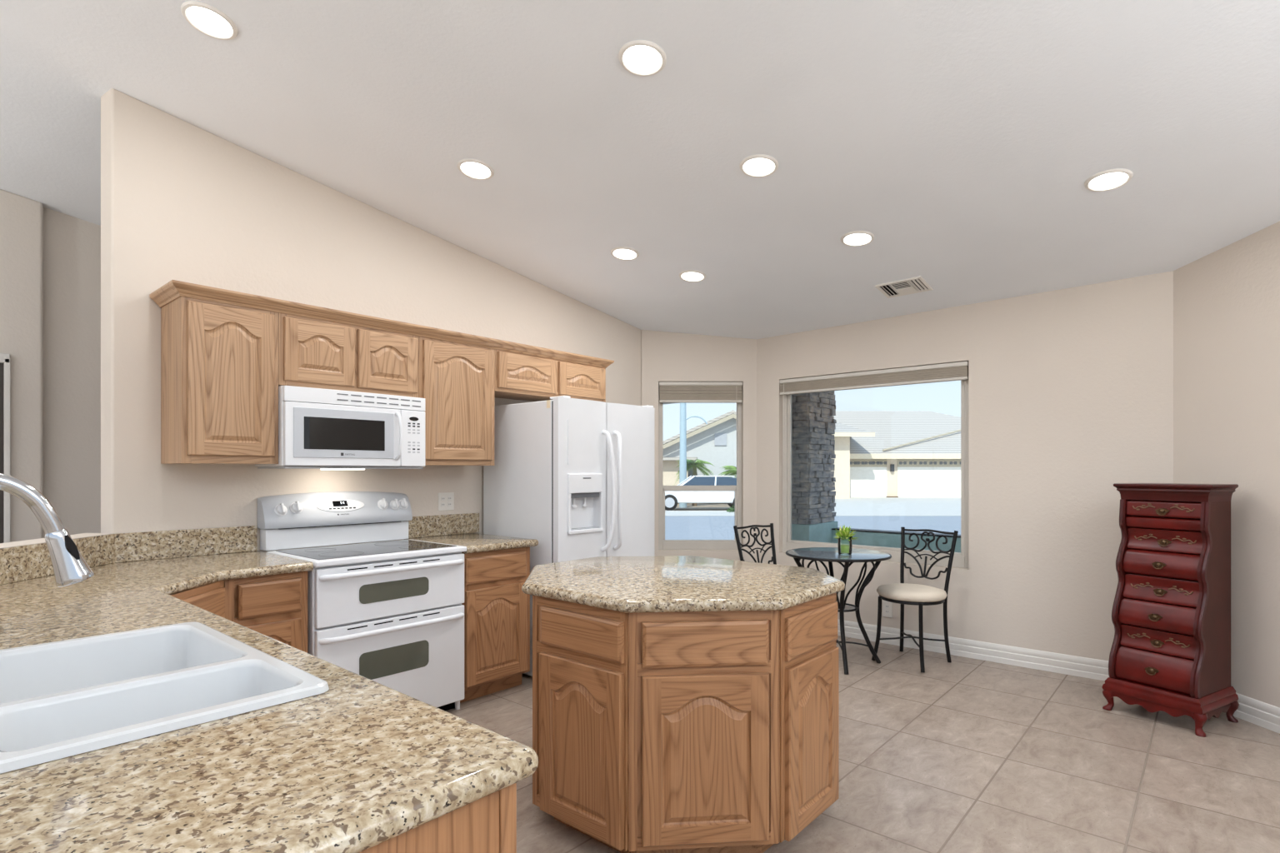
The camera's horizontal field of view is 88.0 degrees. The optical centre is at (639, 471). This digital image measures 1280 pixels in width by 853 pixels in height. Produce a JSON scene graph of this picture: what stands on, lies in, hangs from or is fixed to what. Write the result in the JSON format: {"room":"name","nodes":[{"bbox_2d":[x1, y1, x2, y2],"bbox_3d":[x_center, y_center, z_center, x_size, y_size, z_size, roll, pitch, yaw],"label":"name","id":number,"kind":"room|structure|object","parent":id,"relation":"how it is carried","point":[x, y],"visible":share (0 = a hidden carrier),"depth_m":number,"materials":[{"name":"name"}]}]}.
{"room":"kitchen","nodes":[
{"label":"kitchen","id":0,"kind":"room"},
{"bbox_2d":[0,189,43,543],"bbox_3d":[-5.517,-0.532,2.613,0.200,3.744,4.722,0,0,41],"label":"wall","id":1,"kind":"structure","parent":0,"point":[21,217],"depth_m":4.27,"materials":[{"name":"paint"}]},
{"bbox_2d":[0,353,10,543],"bbox_3d":[-4.329,0.300,3.806,0.028,2.080,1.042,0,0,41],"label":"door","id":2,"kind":"structure","parent":1,"relation":"in","point":[4,357],"depth_m":4.18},
{"bbox_2d":[0,533,106,548],"bbox_3d":[-1.623,0.815,1.148,0.900,1.050,4.328,0,0,-36],"label":"wall partition","id":3,"kind":"structure","parent":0,"point":[82,535],"depth_m":2.74,"materials":[{"name":"paint"}]},
{"bbox_2d":[43,207,100,538],"bbox_3d":[-2.730,-0.207,5.888,0.120,3.094,3.878,0,0,41],"label":"wall","id":4,"kind":"structure","parent":0,"point":[72,245],"depth_m":4.50,"materials":[{"name":"beige paint"}]},
{"bbox_2d":[100,88,641,552],"bbox_3d":[-1.256,-0.220,4.551,0.140,3.120,3.829,0,0,41],"label":"wall","id":5,"kind":"structure","parent":0,"point":[181,201],"depth_m":3.50,"materials":[{"name":"paint"}]},
{"bbox_2d":[0,525,257,584],"bbox_3d":[-2.340,0.357,2.642,0.338,0.134,1.849,0,0,9],"label":"backsplash","id":6,"kind":"structure","parent":5,"relation":"attached to","point":[18,563],"depth_m":3.12,"materials":[{"name":"beige stone"}]},
{"bbox_2d":[160,296,278,464],"bbox_3d":[-2.054,-0.422,3.254,0.348,0.775,0.410,0,0,41],"label":"upper cabinet","id":7,"kind":"object","parent":5,"relation":"attached to","point":[219,362],"visible":1,"depth_m":3.12,"materials":[{"name":"brown wood"}]},
{"bbox_2d":[149,280,614,368],"bbox_3d":[-1.275,-0.818,4.134,0.374,0.056,2.854,0,0,41],"label":"crown molding","id":8,"kind":"structure","parent":7,"relation":"attached to","point":[172,290],"depth_m":3.54,"materials":[{"name":"brown wood"}]},
{"bbox_2d":[278,312,418,397],"bbox_3d":[-1.667,-0.620,3.700,0.348,0.380,0.768,0,0,41],"label":"upper cabinet","id":9,"kind":"object","parent":5,"relation":"attached to","point":[313,353],"visible":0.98,"depth_m":3.54,"materials":[{"name":"brown wood"}]},
{"bbox_2d":[255,385,424,469],"bbox_3d":[-1.623,-0.215,3.672,0.451,0.418,0.778,0,0,41],"label":"microwave","id":10,"kind":"object","parent":9,"relation":"attached to","point":[319,428],"visible":1,"depth_m":3.49,"materials":[{"name":"white"}]},
{"bbox_2d":[408,513,479,538],"bbox_3d":[-1.297,0.357,4.379,0.020,0.134,0.551,0,0,41],"label":"backsplash","id":11,"kind":"structure","parent":5,"relation":"attached to","point":[452,524],"depth_m":4.36,"materials":[{"name":"beige stone"}]},
{"bbox_2d":[438,492,454,510],"bbox_3d":[-1.286,0.203,4.402,0.009,0.118,0.118,0,0,41],"label":"wall outlet","id":12,"kind":"object","parent":5,"relation":"attached to","point":[446,500],"visible":1,"depth_m":4.40,"materials":[{"name":"white plastic"}]},
{"bbox_2d":[418,336,494,465],"bbox_3d":[-1.237,-0.422,4.197,0.348,0.775,0.542,0,0,41],"label":"upper cabinet","id":13,"kind":"object","parent":5,"relation":"attached to","point":[456,381],"visible":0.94,"depth_m":4.07,"materials":[{"name":"brown wood"}]},
{"bbox_2d":[494,349,605,402],"bbox_3d":[-0.719,-0.665,4.795,0.348,0.290,1.036,0,0,41],"label":"upper cabinet","id":14,"kind":"object","parent":5,"relation":"attached to","point":[517,376],"visible":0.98,"depth_m":4.61,"materials":[{"name":"brown wood"}]},
{"bbox_2d":[0,0,1279,404],"bbox_3d":[-0.016,-1.816,1.966,10.600,1.870,10.950,0,0,41],"label":"ceiling","id":15,"kind":"structure","parent":0,"point":[967,137],"depth_m":3.03,"materials":[{"name":"paint"}]},
{"bbox_2d":[180,0,238,39],"bbox_3d":[-1.689,-1.764,2.604,0.190,0.034,0.189,0,0,36],"label":"recessed light","id":16,"kind":"object","parent":15,"relation":"in","point":[208,20],"visible":1,"depth_m":2.59,"materials":[{"name":"white plastic"}]},
{"bbox_2d":[457,158,494,179],"bbox_3d":[-0.870,-1.596,3.514,0.190,0.034,0.189,0,0,36],"label":"recessed light","id":17,"kind":"object","parent":15,"relation":"in","point":[472,168],"visible":1,"depth_m":3.50,"materials":[{"name":"white"}]},
{"bbox_2d":[610,246,639,259],"bbox_3d":[-0.100,-1.435,4.385,0.190,0.034,0.189,0,0,36],"label":"recessed light","id":18,"kind":"object","parent":15,"relation":"in","point":[620,252],"visible":1,"depth_m":4.37,"materials":[{"name":"white"}]},
{"bbox_2d":[618,40,666,76],"bbox_3d":[0.010,-1.626,2.619,0.190,0.034,0.189,0,0,36],"label":"recessed light","id":19,"kind":"object","parent":15,"relation":"in","point":[638,57],"visible":1,"depth_m":2.61,"materials":[{"name":"white"}]},
{"bbox_2d":[679,270,705,282],"bbox_3d":[0.369,-1.367,4.657,0.190,0.034,0.189,0,0,36],"label":"recessed light","id":20,"kind":"object","parent":15,"relation":"in","point":[693,276],"visible":1,"depth_m":4.64,"materials":[{"name":"white"}]},
{"bbox_2d":[739,154,778,177],"bbox_3d":[0.588,-1.505,3.279,0.190,0.034,0.189,0,0,36],"label":"recessed light","id":21,"kind":"object","parent":15,"relation":"in","point":[758,165],"visible":1,"depth_m":3.27,"materials":[{"name":"white"}]},
{"bbox_2d":[840,230,874,246],"bbox_3d":[1.288,-1.375,3.930,0.190,0.034,0.189,0,0,36],"label":"recessed light","id":22,"kind":"object","parent":15,"relation":"in","point":[855,238],"visible":1,"depth_m":3.92,"materials":[{"name":"white"}]},
{"bbox_2d":[875,275,933,298],"bbox_3d":[1.812,-1.260,4.556,0.310,0.049,0.248,0,0,41],"label":"ceiling vent","id":23,"kind":"object","parent":15,"relation":"in","point":[917,284],"visible":1,"depth_m":4.55,"materials":[{"name":"white metal"}]},
{"bbox_2d":[1084,168,1133,191],"bbox_3d":[2.235,-1.385,3.166,0.190,0.034,0.189,0,0,36],"label":"recessed light","id":24,"kind":"object","parent":15,"relation":"in","point":[1111,179],"visible":1,"depth_m":3.15,"materials":[{"name":"white"}]},
{"bbox_2d":[640,330,756,562],"bbox_3d":[0.528,0.039,5.985,1.143,2.603,0.140,0,0,0],"label":"wall","id":25,"kind":"structure","parent":0,"point":[666,357],"depth_m":5.92,"materials":[{"name":"paint"}]},
{"bbox_2d":[658,382,741,549],"bbox_3d":[0.542,-0.045,5.997,0.755,1.510,0.055,0,0,0],"label":"window","id":26,"kind":"structure","parent":25,"relation":"in","point":[663,544],"depth_m":5.97,"materials":[{"name":"plastic"}]},
{"bbox_2d":[659,381,742,503],"bbox_3d":[0.542,-0.252,5.930,0.743,1.083,0.060,0,0,-1],"label":"window blind","id":27,"kind":"object","parent":26,"relation":"attached to","point":[669,392],"visible":1,"depth_m":5.91,"materials":[{"name":"fabric"}]},
{"bbox_2d":[445,635,1279,852],"bbox_3d":[-0.460,1.370,1.226,10.300,0.060,9.250,0,0,41],"label":"floor","id":28,"kind":"structure","parent":0,"point":[964,755],"depth_m":2.96,"materials":[{"name":"tile"}]},
{"bbox_2d":[170,580,224,618],"bbox_3d":[-1.971,0.904,2.629,0.440,0.872,0.608,0,0,-4],"label":"base cabinet","id":29,"kind":"object","parent":28,"relation":"on","point":[210,597],"visible":0.04,"depth_m":2.71,"materials":[{"name":"brown wood"}]},
{"bbox_2d":[224,571,307,653],"bbox_3d":[-1.906,0.904,3.184,0.662,0.872,0.345,0,0,41],"label":"base cabinet","id":30,"kind":"object","parent":28,"relation":"on","point":[275,607],"visible":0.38,"depth_m":2.98,"materials":[{"name":"brown wood"}]},
{"bbox_2d":[257,491,466,710],"bbox_3d":[-1.483,0.730,3.609,0.744,1.220,0.842,0,0,41],"label":"range","id":31,"kind":"object","parent":28,"relation":"on","point":[390,614],"visible":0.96,"depth_m":3.50,"materials":[{"name":"white metal"}]},
{"bbox_2d":[266,539,466,567],"bbox_3d":[-1.462,0.435,3.591,0.598,0.031,0.830,0,0,41],"label":"cooktop","id":32,"kind":"object","parent":31,"relation":"in","point":[363,554],"depth_m":3.51,"materials":[{"name":"black glass"}]},
{"bbox_2d":[360,783,516,852],"bbox_3d":[-1.270,0.904,1.372,2.124,0.872,0.860,0,0,41],"label":"base cabinet","id":33,"kind":"object","parent":28,"relation":"on","point":[487,824],"visible":0.06,"depth_m":0.94,"materials":[{"name":"brown wood"}]},
{"bbox_2d":[0,550,539,852],"bbox_3d":[-1.393,0.446,1.929,3.083,0.042,1.586,0,0,41],"label":"countertop","id":34,"kind":"structure","parent":33,"relation":"on","point":[362,763],"depth_m":0.96,"materials":[{"name":"beige stone"}]},
{"bbox_2d":[0,473,94,587],"bbox_3d":[-1.185,0.210,1.167,0.145,0.428,0.365,0,0,41],"label":"kitchen faucet","id":35,"kind":"object","parent":34,"relation":"on","point":[69,567],"visible":1,"depth_m":1.28,"materials":[{"name":"silver metal"}]},
{"bbox_2d":[0,622,329,774],"bbox_3d":[-1.078,0.506,1.346,0.823,0.194,0.542,0,0,41],"label":"sink","id":36,"kind":"object","parent":34,"relation":"in","point":[62,699],"visible":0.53,"depth_m":1.36,"materials":[{"name":"white ceramic"}]},
{"bbox_2d":[460,546,529,703],"bbox_3d":[-1.075,0.904,4.142,0.662,0.872,0.479,0,0,41],"label":"base cabinet","id":37,"kind":"object","parent":28,"relation":"on","point":[497,610],"visible":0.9,"depth_m":3.91,"materials":[{"name":"brown wood"}]},
{"bbox_2d":[404,533,538,554],"bbox_3d":[-1.056,0.446,4.149,0.686,0.042,0.523,0,0,41],"label":"countertop","id":38,"kind":"structure","parent":37,"relation":"on","point":[474,542],"depth_m":4.03,"materials":[{"name":"beige stone"}]},
{"bbox_2d":[483,395,654,676],"bbox_3d":[-0.451,0.429,4.653,0.882,1.797,0.934,0,0,41],"label":"refrigerator","id":39,"kind":"object","parent":28,"relation":"on","point":[573,477],"visible":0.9,"depth_m":4.33,"materials":[{"name":"white metal"}]},
{"bbox_2d":[532,593,838,852],"bbox_3d":[0.122,0.904,2.722,1.198,0.872,1.046,0,0,41],"label":"base cabinet","id":40,"kind":"object","parent":28,"relation":"on","point":[688,732],"visible":0.94,"depth_m":2.22,"materials":[{"name":"brown wood"}]},
{"bbox_2d":[521,555,844,613],"bbox_3d":[0.120,0.446,2.741,1.250,0.042,1.100,0,0,41],"label":"countertop","id":41,"kind":"structure","parent":40,"relation":"on","point":[660,583],"depth_m":2.50,"materials":[{"name":"beige stone"}]},
{"bbox_2d":[733,523,776,564],"bbox_3d":[1.025,0.881,5.027,0.464,0.924,0.483,0,0,-35],"label":"bistro chair","id":42,"kind":"object","parent":28,"relation":"on","point":[754,527],"visible":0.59,"depth_m":5.19,"materials":[{"name":"metal"}]},
{"bbox_2d":[785,547,891,674],"bbox_3d":[1.385,0.961,4.651,0.712,0.772,0.712,0,0,41],"label":"bistro table","id":43,"kind":"object","parent":28,"relation":"on","point":[831,555],"visible":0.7,"depth_m":4.54,"materials":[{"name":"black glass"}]},
{"bbox_2d":[837,536,852,554],"bbox_3d":[1.411,0.512,4.567,0.104,0.125,0.104,0,0,41],"label":"glass jar","id":44,"kind":"object","parent":43,"relation":"on","point":[842,549],"depth_m":4.54,"materials":[{"name":"clear glass"}]},
{"bbox_2d":[834,525,858,554],"bbox_3d":[1.413,0.472,4.559,0.167,0.204,0.191,0,0,9],"label":"potted plant","id":45,"kind":"object","parent":43,"relation":"on","point":[844,534],"visible":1,"depth_m":4.54,"materials":[{"name":"green plant"}]},
{"bbox_2d":[837,604,855,609],"bbox_3d":[1.385,0.956,4.651,0.252,0.006,0.252,0,0,41],"label":"ring","id":46,"kind":"object","parent":43,"relation":"attached to","point":[847,607],"depth_m":4.62,"materials":[{"name":"black metal"}]},
{"bbox_2d":[871,527,958,672],"bbox_3d":[1.922,0.881,4.678,0.483,0.924,0.464,0,0,-39],"label":"bistro chair","id":47,"kind":"object","parent":28,"relation":"on","point":[902,593],"visible":0.99,"depth_m":4.65,"materials":[{"name":"metal"}]},
{"bbox_2d":[876,583,946,602],"bbox_3d":[1.907,0.849,4.666,0.445,0.073,0.464,0,0,-39],"label":"seat cushion","id":48,"kind":"object","parent":47,"relation":"on","point":[895,592],"depth_m":4.54,"materials":[{"name":"beige fabric"}]},
{"bbox_2d":[1102,483,1239,737],"bbox_3d":[2.899,0.706,3.638,0.436,1.268,0.478,0,0,-30],"label":"dresser","id":49,"kind":"object","parent":28,"relation":"on","point":[1170,652],"visible":1,"depth_m":3.54,"materials":[{"name":"red wood"}]},
{"bbox_2d":[831,530,960,552],"bbox_3d":[3.616,1.035,5.561,4.220,0.850,0.140,0,0,41],"label":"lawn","id":50,"kind":"structure","parent":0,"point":[865,538],"depth_m":6.46,"materials":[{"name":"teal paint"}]},
{"bbox_2d":[831,527,960,537],"bbox_3d":[3.623,0.603,5.554,4.240,0.012,0.160,0,0,41],"label":"cap rail","id":51,"kind":"object","parent":50,"relation":"on","point":[837,528],"visible":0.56,"depth_m":6.49,"materials":[{"name":"metal"}]},
{"bbox_2d":[756,270,1173,660],"bbox_3d":[2.183,0.061,5.023,3.015,2.558,0.140,0,0,41],"label":"wall","id":52,"kind":"structure","parent":0,"point":[1071,390],"depth_m":4.51,"materials":[{"name":"paint"}]},
{"bbox_2d":[782,380,968,568],"bbox_3d":[1.842,-0.043,5.335,1.527,1.507,0.055,0,0,41],"label":"window","id":53,"kind":"structure","parent":52,"relation":"in","point":[960,559],"depth_m":5.15,"materials":[{"name":"plastic"}]},
{"bbox_2d":[779,361,968,449],"bbox_3d":[1.798,-0.475,5.284,1.515,0.630,0.060,0,0,41],"label":"window blind","id":54,"kind":"object","parent":53,"relation":"attached to","point":[953,371],"visible":1,"depth_m":5.20,"materials":[{"name":"fabric"}]},
{"bbox_2d":[882,600,892,618],"bbox_3d":[1.920,1.073,5.151,0.078,0.125,0.009,0,0,41],"label":"wall outlet","id":55,"kind":"object","parent":52,"relation":"attached to","point":[887,606],"visible":0.93,"depth_m":5.15,"materials":[{"name":"white plastic"}]},
{"bbox_2d":[837,619,1109,680],"bbox_3d":[2.130,1.276,4.964,2.889,0.127,0.016,0,0,41],"label":"baseboard","id":56,"kind":"structure","parent":52,"relation":"attached to","point":[1096,669],"depth_m":4.64,"materials":[{"name":"white wood"}]},
{"bbox_2d":[1173,221,1279,708],"bbox_3d":[3.418,-0.109,2.406,0.140,2.898,3.247,0,0,-4],"label":"wall","id":57,"kind":"structure","parent":0,"point":[1227,300],"depth_m":3.60,"materials":[{"name":"paint"}]},
{"bbox_2d":[1233,693,1279,734],"bbox_3d":[3.336,1.276,2.428,0.016,0.127,3.183,0,0,-4],"label":"baseboard","id":58,"kind":"structure","parent":57,"relation":"attached to","point":[1262,714],"depth_m":3.49,"materials":[{"name":"white wood"}]},
{"label":"outside","id":59,"kind":"structure","parent":0,"visible":0},
{"bbox_2d":[834,497,960,510],"bbox_3d":[18.000,1.486,29.450,24.000,0.020,15.100,0,0,0],"label":"driveway","id":60,"kind":"structure","parent":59,"point":[852,503],"depth_m":29.22,"materials":[{"name":"concrete"}]},
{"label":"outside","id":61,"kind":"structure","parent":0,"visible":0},
{"bbox_2d":[665,503,733,510],"bbox_3d":[0.000,1.520,25.000,180.000,0.020,170.000,0,0,0],"label":"ground","id":62,"kind":"structure","parent":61,"point":[700,507],"depth_m":27.19,"materials":[{"name":"white concrete"}]},
{"bbox_2d":[679,402,707,507],"bbox_3d":[2.211,-1.090,27.400,1.183,5.200,0.320,0,0,0],"label":"street lamp","id":63,"kind":"object","parent":62,"relation":"on","point":[682,462],"visible":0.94,"depth_m":27.29,"materials":[{"name":"metal"}]},
{"bbox_2d":[675,459,714,505],"bbox_3d":[2.417,0.497,28.573,1.885,2.039,1.676,0,0,-19],"label":"palm tree","id":64,"kind":"object","parent":62,"relation":"on","point":[700,463],"visible":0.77,"depth_m":28.39,"materials":[{"name":"green plant"}]},
{"bbox_2d":[663,410,736,485],"bbox_3d":[3.250,-0.750,35.650,7.700,4.460,11.300,0,0,0],"label":"house","id":65,"kind":"structure","parent":62,"relation":"on","point":[714,442],"depth_m":33.00,"materials":[{"name":"grey paint"}]},
{"bbox_2d":[714,433,726,445],"bbox_3d":[4.000,-1.570,32.968,0.600,0.600,0.055,0,0,0],"label":"gable vent","id":66,"kind":"object","parent":65,"relation":"attached to","point":[720,439],"depth_m":32.94,"materials":[{"name":"white"}]},
{"bbox_2d":[665,475,736,510],"bbox_3d":[2.452,0.827,25.495,4.396,1.305,1.750,0,0,0],"label":"car","id":67,"kind":"object","parent":62,"relation":"on","point":[672,499],"visible":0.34,"depth_m":24.65,"materials":[{"name":"white metal"}]},
{"bbox_2d":[718,465,736,478],"bbox_3d":[4.261,0.645,28.579,1.874,1.746,1.744,0,0,0],"label":"palm tree","id":68,"kind":"object","parent":62,"relation":"on","point":[732,469],"visible":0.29,"depth_m":28.51,"materials":[{"name":"green plant"}]},
{"bbox_2d":[791,390,837,543],"bbox_3d":[1.628,0.235,6.952,0.653,2.450,0.660,0,0,41],"label":"stone pillar","id":69,"kind":"structure","parent":62,"relation":"on","point":[813,422],"depth_m":6.63,"materials":[{"name":"grey stone"}]},
{"bbox_2d":[830,410,960,498],"bbox_3d":[17.950,-1.195,41.850,20.100,5.350,14.300,0,0,0],"label":"house","id":70,"kind":"structure","parent":62,"relation":"on","point":[878,453],"depth_m":36.94,"materials":[{"name":"paint"}]},
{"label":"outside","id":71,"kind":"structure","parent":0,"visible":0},
{"bbox_2d":[665,510,960,515],"bbox_3d":[0.000,1.480,23.210,180.000,0.020,2.781,0,0,0],"label":"sidewalk","id":72,"kind":"structure","parent":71,"point":[667,512],"depth_m":22.85,"materials":[{"name":"concrete"}]},
{"bbox_2d":[726,505,734,512],"bbox_3d":[4.351,1.255,23.700,2.481,0.526,0.701,0,0,0],"label":"shrub bed","id":73,"kind":"object","parent":72,"relation":"on","point":[730,509],"visible":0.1,"depth_m":23.66,"materials":[{"name":"green plant"}]},
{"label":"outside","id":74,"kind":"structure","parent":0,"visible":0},
{"bbox_2d":[665,515,960,539],"bbox_3d":[0.000,1.490,17.650,180.000,0.020,8.300,0,0,0],"label":"street","id":75,"kind":"structure","parent":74,"point":[677,527],"depth_m":18.35,"materials":[{"name":"asphalt"}]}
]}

